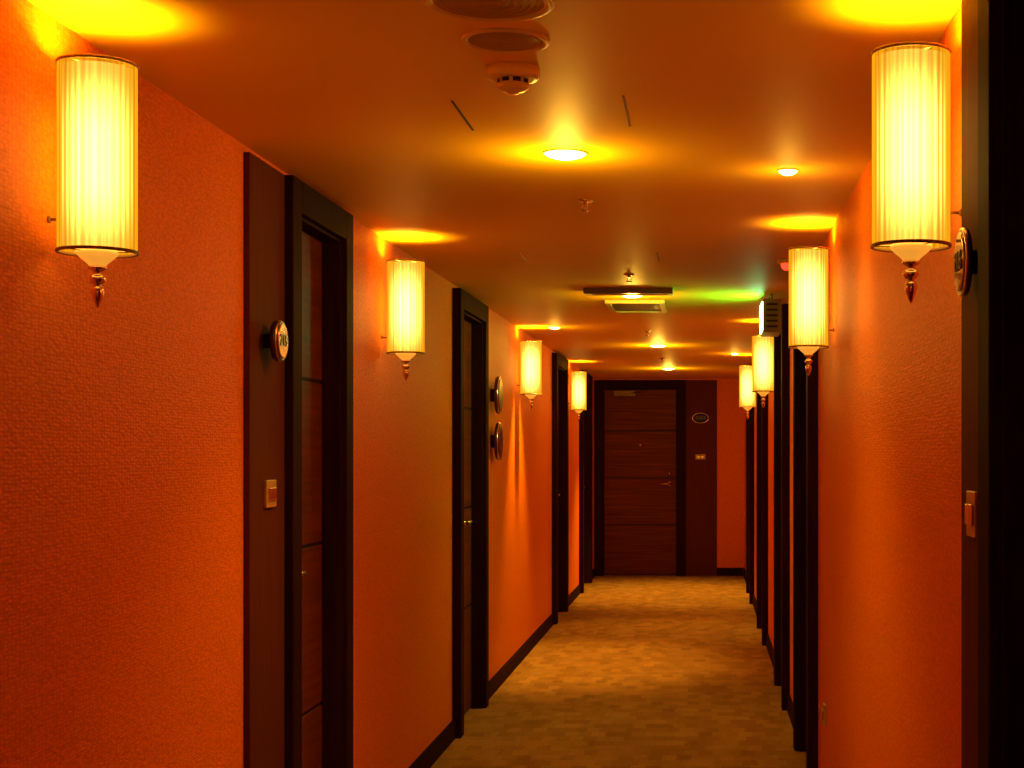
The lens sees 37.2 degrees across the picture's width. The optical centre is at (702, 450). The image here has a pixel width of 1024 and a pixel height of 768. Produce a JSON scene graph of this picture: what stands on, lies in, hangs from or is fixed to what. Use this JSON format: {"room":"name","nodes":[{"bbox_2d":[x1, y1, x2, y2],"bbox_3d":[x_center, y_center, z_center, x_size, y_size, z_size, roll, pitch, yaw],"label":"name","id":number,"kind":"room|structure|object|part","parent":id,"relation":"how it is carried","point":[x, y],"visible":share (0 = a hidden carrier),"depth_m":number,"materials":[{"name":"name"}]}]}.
{"room":"hotel corridor","nodes":[
{"label":"hotel corridor","id":0,"kind":"room"},
{"bbox_2d":[0,0,593,767],"bbox_3d":[-1.390,0.310,8.100,0.200,2.340,19.400,0,0,0],"label":"wall","id":1,"kind":"structure","parent":0,"point":[122,419],"depth_m":3.68,"materials":[{"name":"paint"}]},
{"bbox_2d":[47,53,138,307],"bbox_3d":[-1.193,-0.522,2.955,0.154,0.481,0.154,0,0,45],"label":"wall sconce","id":2,"kind":"object","parent":1,"relation":"attached to","point":[96,219],"visible":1,"depth_m":2.90,"materials":[{"name":"fabric"}]},
{"bbox_3d":[-1.193,-0.576,2.955,0.149,0.368,0.149,0,0,0],"label":"lamp shade","id":3,"kind":"part","parent":2,"relation":"part of","materials":[{"name":"fabric"}]},
{"bbox_2d":[244,152,283,767],"bbox_3d":[-1.281,0.320,4.385,0.018,2.320,0.350,0,0,0],"label":"wall panel","id":4,"kind":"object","parent":1,"relation":"attached to","point":[263,184],"depth_m":4.33,"materials":[{"name":"brown wood"}]},
{"bbox_2d":[264,480,276,507],"bbox_3d":[-1.264,0.125,4.390,0.015,0.080,0.100,0,0,0],"label":"light switch","id":5,"kind":"object","parent":1,"relation":"attached to","point":[270,490],"visible":1,"depth_m":4.37,"materials":[{"name":"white plastic"}]},
{"bbox_2d":[263,320,287,361],"bbox_3d":[-1.244,-0.320,4.360,0.056,0.120,0.120,0,0,0],"label":"number sign","id":6,"kind":"object","parent":1,"relation":"attached to","point":[276,340],"visible":1,"depth_m":4.33,"materials":[{"name":"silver metal"}]},
{"bbox_3d":[-1.221,-0.320,4.360,0.004,0.103,0.103,0,0,0],"label":"plate","id":7,"kind":"part","parent":6,"relation":"part of","materials":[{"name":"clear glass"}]},
{"bbox_2d":[302,231,321,767],"bbox_3d":[-1.355,0.368,4.952,0.050,2.212,0.581,0,0,0],"label":"leaf","id":8,"kind":"object","parent":1,"relation":"attached to","point":[311,246],"visible":0.45,"depth_m":5.11,"materials":[{"name":"black wood"}]},
{"bbox_2d":[284,175,352,767],"bbox_3d":[-1.317,0.320,4.952,0.145,2.320,0.785,0,0,0],"label":"door frame","id":9,"kind":"structure","parent":1,"relation":"attached to","point":[306,210],"depth_m":5.23,"materials":[{"name":"black wood"}]},
{"bbox_2d":[381,258,424,380],"bbox_3d":[-1.193,-0.522,6.020,0.154,0.481,0.154,0,0,45],"label":"wall sconce","id":10,"kind":"object","parent":1,"relation":"attached to","point":[405,337],"visible":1,"depth_m":5.96,"materials":[{"name":"fabric"}]},
{"bbox_3d":[-1.193,-0.576,6.020,0.149,0.368,0.149,0,0,0],"label":"lamp shade","id":11,"kind":"part","parent":10,"relation":"part of","materials":[{"name":"fabric"}]},
{"bbox_2d":[464,320,470,713],"bbox_3d":[-1.355,0.368,8.220,0.050,2.212,0.796,0,0,0],"label":"leaf","id":12,"kind":"object","parent":1,"relation":"attached to","point":[467,326],"visible":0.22,"depth_m":8.47,"materials":[{"name":"black wood"}]},
{"bbox_2d":[452,288,488,737],"bbox_3d":[-1.317,0.320,8.220,0.145,2.320,1.000,0,0,0],"label":"door frame","id":13,"kind":"structure","parent":1,"relation":"attached to","point":[466,307],"depth_m":8.61,"materials":[{"name":"black wood"}]},
{"bbox_2d":[491,422,502,459],"bbox_3d":[-1.261,-0.060,9.150,0.058,0.230,0.230,0,0,0],"label":"wall plaque","id":14,"kind":"object","parent":1,"relation":"attached to","point":[497,438],"visible":1,"depth_m":9.08,"materials":[{"name":"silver metal"}]},
{"bbox_3d":[-1.234,-0.060,9.150,0.004,0.198,0.198,0,0,0],"label":"plate","id":15,"kind":"part","parent":14,"relation":"part of","materials":[{"name":"brown metal"}]},
{"bbox_2d":[491,376,502,413],"bbox_3d":[-1.261,-0.340,9.150,0.058,0.230,0.230,0,0,0],"label":"wall plaque","id":16,"kind":"object","parent":1,"relation":"attached to","point":[497,392],"visible":1,"depth_m":9.08,"materials":[{"name":"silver metal"}]},
{"bbox_3d":[-1.234,-0.340,9.150,0.004,0.198,0.198,0,0,0],"label":"plate","id":17,"kind":"part","parent":16,"relation":"part of","materials":[{"name":"brown metal"}]},
{"bbox_2d":[408,568,594,767],"bbox_3d":[-1.282,1.433,8.100,0.016,0.095,19.400,0,0,0],"label":"baseboard","id":18,"kind":"structure","parent":1,"relation":"attached to","point":[429,756],"depth_m":9.35,"materials":[{"name":"brown wood"}]},
{"bbox_2d":[517,340,541,409],"bbox_3d":[-1.193,-0.522,10.400,0.154,0.481,0.154,0,0,45],"label":"wall sconce","id":19,"kind":"object","parent":1,"relation":"attached to","point":[530,385],"visible":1,"depth_m":10.34,"materials":[{"name":"fabric"}]},
{"bbox_3d":[-1.193,-0.576,10.400,0.149,0.368,0.149,0,0,0],"label":"lamp shade","id":20,"kind":"part","parent":19,"relation":"part of","materials":[{"name":"fabric"}]},
{"bbox_2d":[552,353,568,623],"bbox_3d":[-1.317,0.320,13.350,0.145,2.320,1.100,0,0,0],"label":"door frame","id":21,"kind":"structure","parent":1,"relation":"attached to","point":[560,365],"depth_m":13.79,"materials":[{"name":"black wood"}]},
{"bbox_2d":[569,371,586,420],"bbox_3d":[-1.193,-0.522,14.400,0.154,0.481,0.154,0,0,45],"label":"wall sconce","id":22,"kind":"object","parent":1,"relation":"attached to","point":[578,403],"visible":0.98,"depth_m":14.34,"materials":[{"name":"fabric"}]},
{"bbox_3d":[-1.193,-0.576,14.400,0.149,0.368,0.149,0,0,0],"label":"lamp shade","id":23,"kind":"part","parent":22,"relation":"part of","materials":[{"name":"fabric"}]},
{"bbox_2d":[579,370,591,592],"bbox_3d":[-1.317,0.320,16.250,0.145,2.320,1.300,0,0,0],"label":"door frame","id":24,"kind":"structure","parent":1,"relation":"attached to","point":[585,422],"depth_m":16.79,"materials":[{"name":"black wood"}]},
{"bbox_2d":[27,0,960,378],"bbox_3d":[-0.398,-0.910,8.200,2.585,0.100,20.000,0,0,0],"label":"ceiling","id":25,"kind":"structure","parent":0,"point":[350,99],"depth_m":4.06,"materials":[{"name":"orange paint"}]},
{"bbox_2d":[422,0,553,22],"bbox_3d":[-0.410,-0.856,2.870,0.250,0.007,0.250,0,0,0],"label":"ceiling speaker","id":26,"kind":"object","parent":25,"relation":"attached to","point":[496,11],"depth_m":2.91},
{"bbox_2d":[461,28,549,53],"bbox_3d":[-0.413,-0.856,3.140,0.184,0.007,0.184,0,0,0],"label":"ceiling speaker","id":27,"kind":"object","parent":25,"relation":"attached to","point":[490,40],"depth_m":3.13},
{"bbox_2d":[486,61,539,94],"bbox_3d":[-0.427,-0.831,3.370,0.120,0.059,0.120,0,0,0],"label":"smoke detector","id":28,"kind":"object","parent":25,"relation":"attached to","point":[511,77],"visible":1,"depth_m":3.34,"materials":[{"name":"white plastic"}]},
{"bbox_2d":[451,96,629,130],"bbox_3d":[-0.406,-0.859,3.825,0.427,0.002,0.390,0,0,0],"label":"slot","id":29,"kind":"object","parent":25,"relation":"attached to","point":[452,101],"depth_m":3.81,"materials":[{"name":"black"}]},
{"bbox_2d":[542,148,587,159],"bbox_3d":[-0.398,-0.852,4.330,0.134,0.017,0.134,0,0,0],"label":"recessed light","id":30,"kind":"object","parent":25,"relation":"in","point":[560,153],"visible":1,"depth_m":4.30,"materials":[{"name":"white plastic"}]},
{"bbox_2d":[578,199,592,211],"bbox_3d":[-0.404,-0.840,5.140,0.052,0.040,0.052,0,0,0],"label":"sprinkler","id":31,"kind":"object","parent":25,"relation":"attached to","point":[585,201],"visible":1,"depth_m":5.13,"materials":[{"name":"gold metal"}]},
{"bbox_2d":[583,288,672,295],"bbox_3d":[-0.395,-0.845,7.990,0.470,0.030,0.180,0,0,0],"label":"ceiling vent","id":32,"kind":"object","parent":25,"relation":"in","point":[587,291],"visible":1,"depth_m":7.90,"materials":[{"name":"brown metal"}]},
{"bbox_2d":[624,274,633,282],"bbox_3d":[-0.360,-0.840,7.300,0.052,0.040,0.052,0,0,0],"label":"sprinkler","id":33,"kind":"object","parent":25,"relation":"attached to","point":[627,275],"visible":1,"depth_m":7.29,"materials":[{"name":"gold metal"}]},
{"bbox_2d":[605,300,666,312],"bbox_3d":[-0.390,-0.851,8.850,0.340,0.018,0.600,0,0,0],"label":"ceiling vent","id":34,"kind":"object","parent":25,"relation":"in","point":[615,306],"visible":1,"depth_m":8.79,"materials":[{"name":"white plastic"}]},
{"bbox_2d":[649,345,666,346],"bbox_3d":[-0.366,-0.852,12.200,0.146,0.017,0.146,0,0,0],"label":"recessed light","id":35,"kind":"object","parent":25,"relation":"in","point":[649,345],"visible":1,"depth_m":12.16,"materials":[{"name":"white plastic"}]},
{"bbox_2d":[760,294,780,336],"bbox_3d":[0.372,-0.752,8.299,0.106,0.215,0.343,0,0,0],"label":"exit sign","id":36,"kind":"object","parent":25,"relation":"hanging from","point":[770,309],"visible":1,"depth_m":8.13,"materials":[{"name":"grey metal"}]},
{"bbox_2d":[777,259,788,270],"bbox_3d":[0.378,-0.836,6.750,0.090,0.048,0.090,0,0,0],"label":"beacon","id":37,"kind":"object","parent":25,"relation":"attached to","point":[784,263],"visible":0.67,"depth_m":6.72,"materials":[{"name":"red plastic"}]},
{"bbox_2d":[777,168,798,175],"bbox_3d":[0.260,-0.852,4.590,0.067,0.017,0.067,0,0,0],"label":"recessed light","id":38,"kind":"object","parent":25,"relation":"in","point":[784,171],"visible":1,"depth_m":4.57,"materials":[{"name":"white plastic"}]},
{"bbox_2d":[431,575,805,767],"bbox_3d":[-0.398,1.530,8.200,2.585,0.100,20.000,0,0,0],"label":"floor","id":39,"kind":"structure","parent":0,"point":[639,671],"depth_m":9.23,"materials":[{"name":"carpet"}]},
{"bbox_2d":[594,379,744,568],"bbox_3d":[-0.398,0.310,17.900,2.185,2.340,0.200,0,0,0],"label":"wall","id":40,"kind":"structure","parent":0,"point":[730,418],"depth_m":17.80,"materials":[{"name":"paint"}]},
{"bbox_2d":[604,390,675,574],"bbox_3d":[-0.745,0.368,17.865,0.876,2.212,0.050,0,0,0],"label":"leaf","id":41,"kind":"object","parent":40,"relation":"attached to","point":[640,512],"visible":1,"depth_m":17.84,"materials":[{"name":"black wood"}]},
{"bbox_2d":[613,390,649,395],"bbox_3d":[-0.847,-0.688,17.805,0.438,0.076,0.078,0,0,6],"label":"door closer","id":42,"kind":"object","parent":41,"relation":"attached to","point":[615,393],"depth_m":17.79,"materials":[{"name":"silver metal"}]},
{"bbox_2d":[659,472,671,485],"bbox_3d":[-0.446,0.331,17.807,0.153,0.173,0.066,0,0,0],"label":"door handle","id":43,"kind":"object","parent":41,"relation":"attached to","point":[668,473],"depth_m":17.81,"materials":[{"name":"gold metal"}]},
{"bbox_2d":[594,380,685,575],"bbox_3d":[-0.745,0.320,17.828,1.080,2.320,0.145,0,0,0],"label":"door frame","id":44,"kind":"structure","parent":40,"relation":"attached to","point":[600,386],"depth_m":17.75,"materials":[{"name":"black wood"}]},
{"bbox_2d":[692,413,708,422],"bbox_3d":[-0.030,-0.390,17.765,0.200,0.124,0.034,0,0,0],"label":"number sign","id":45,"kind":"object","parent":40,"relation":"attached to","point":[698,417],"visible":1,"depth_m":17.75,"materials":[{"name":"brown metal"}]},
{"bbox_2d":[695,454,705,458],"bbox_3d":[-0.030,0.070,17.774,0.120,0.060,0.015,0,0,0],"label":"light switch","id":46,"kind":"object","parent":40,"relation":"attached to","point":[697,456],"visible":1,"depth_m":17.77,"materials":[{"name":"brown plastic"}]},
{"bbox_2d":[686,380,716,575],"bbox_3d":[-0.019,0.320,17.791,0.371,2.320,0.018,0,0,0],"label":"wall panel","id":47,"kind":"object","parent":40,"relation":"attached to","point":[701,395],"depth_m":17.78,"materials":[{"name":"brown wood"}]},
{"bbox_2d":[717,568,742,575],"bbox_3d":[0.321,1.433,17.792,0.309,0.095,0.016,0,0,0],"label":"baseboard","id":48,"kind":"structure","parent":40,"relation":"attached to","point":[720,571],"depth_m":17.79,"materials":[{"name":"brown wood"}]},
{"bbox_2d":[745,4,960,767],"bbox_3d":[0.595,0.310,8.100,0.200,2.340,19.400,0,0,0],"label":"wall","id":49,"kind":"structure","parent":0,"point":[889,373],"depth_m":4.07,"materials":[{"name":"paint"}]},
{"bbox_2d":[739,365,755,418],"bbox_3d":[0.398,-0.522,13.400,0.154,0.481,0.154,0,0,45],"label":"wall sconce","id":50,"kind":"object","parent":49,"relation":"attached to","point":[747,398],"visible":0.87,"depth_m":13.33,"materials":[{"name":"fabric"}]},
{"bbox_2d":[746,364,753,603],"bbox_3d":[0.522,0.320,15.100,0.145,2.320,1.200,0,0,0],"label":"door frame","id":51,"kind":"structure","parent":49,"relation":"attached to","point":[750,421],"depth_m":14.50,"materials":[{"name":"black wood"}]},
{"bbox_2d":[757,392,767,645],"bbox_3d":[0.522,0.320,12.000,0.145,2.320,1.200,0,0,0],"label":"door frame","id":52,"kind":"structure","parent":49,"relation":"attached to","point":[762,413],"depth_m":11.40,"materials":[{"name":"black wood"}]},
{"bbox_2d":[752,335,773,407],"bbox_3d":[0.398,-0.522,9.900,0.154,0.481,0.154,0,0,45],"label":"wall sconce","id":53,"kind":"object","parent":49,"relation":"attached to","point":[762,347],"visible":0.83,"depth_m":9.84,"materials":[{"name":"fabric"}]},
{"bbox_2d":[743,568,792,727],"bbox_3d":[0.487,1.433,8.100,0.016,0.095,19.400,0,0,0],"label":"baseboard","id":54,"kind":"structure","parent":49,"relation":"attached to","point":[769,645],"depth_m":10.49,"materials":[{"name":"brown wood"}]},
{"bbox_2d":[774,304,789,710],"bbox_3d":[0.522,0.320,9.050,0.145,2.320,1.000,0,0,0],"label":"door frame","id":55,"kind":"structure","parent":49,"relation":"attached to","point":[781,343],"depth_m":8.55,"materials":[{"name":"black wood"}]},
{"bbox_2d":[793,349,817,767],"bbox_3d":[0.522,0.320,6.975,0.145,2.320,1.050,0,0,0],"label":"door frame","id":56,"kind":"structure","parent":49,"relation":"attached to","point":[805,387],"depth_m":7.39,"materials":[{"name":"brown wood"}]},
{"bbox_2d":[788,246,833,375],"bbox_3d":[0.398,-0.522,5.660,0.154,0.481,0.154,0,0,45],"label":"wall sconce","id":57,"kind":"object","parent":49,"relation":"attached to","point":[808,265],"visible":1,"depth_m":5.60,"materials":[{"name":"fabric"}]},
{"bbox_3d":[0.398,-0.576,5.660,0.149,0.368,0.149,0,0,0],"label":"lamp shade","id":58,"kind":"part","parent":57,"relation":"part of","materials":[{"name":"fabric"}]},
{"bbox_2d":[822,702,825,724],"bbox_3d":[0.487,1.060,6.050,0.015,0.080,0.075,0,0,0],"label":"wall outlet","id":59,"kind":"object","parent":49,"relation":"attached to","point":[824,704],"visible":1,"depth_m":6.01,"materials":[{"name":"brown plastic"}]},
{"bbox_2d":[871,41,960,303],"bbox_3d":[0.398,-0.522,2.870,0.154,0.481,0.154,0,0,45],"label":"wall sconce","id":60,"kind":"object","parent":49,"relation":"attached to","point":[911,81],"visible":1,"depth_m":2.81,"materials":[{"name":"fabric"}]},
{"bbox_3d":[0.398,-0.576,2.870,0.149,0.368,0.149,0,0,0],"label":"lamp shade","id":61,"kind":"part","parent":60,"relation":"part of","materials":[{"name":"fabric"}]},
{"bbox_2d":[954,227,977,296],"bbox_3d":[0.460,-0.330,2.620,0.034,0.120,0.120,0,0,0],"label":"number sign","id":62,"kind":"object","parent":49,"relation":"attached to","point":[965,257],"visible":1,"depth_m":2.59,"materials":[{"name":"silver metal"}]},
{"bbox_3d":[0.448,-0.330,2.620,0.004,0.103,0.103,0,0,0],"label":"plate","id":63,"kind":"part","parent":62,"relation":"part of","materials":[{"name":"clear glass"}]},
{"bbox_2d":[961,0,977,767],"bbox_3d":[0.486,0.320,2.615,0.018,2.320,0.310,0,0,0],"label":"wall panel","id":64,"kind":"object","parent":49,"relation":"attached to","point":[969,8],"depth_m":2.69,"materials":[{"name":"brown wood"}]},
{"bbox_2d":[965,490,977,537],"bbox_3d":[0.469,0.110,2.620,0.015,0.080,0.085,0,0,0],"label":"light switch","id":65,"kind":"object","parent":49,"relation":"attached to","point":[971,505],"visible":0.95,"depth_m":2.59,"materials":[{"name":"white plastic"}]},
{"bbox_2d":[978,0,1023,767],"bbox_3d":[0.522,0.320,1.910,0.145,2.320,1.100,0,0,0],"label":"door frame","id":66,"kind":"structure","parent":49,"relation":"attached to","point":[1000,22],"depth_m":2.36,"materials":[{"name":"black wood"}]}
]}

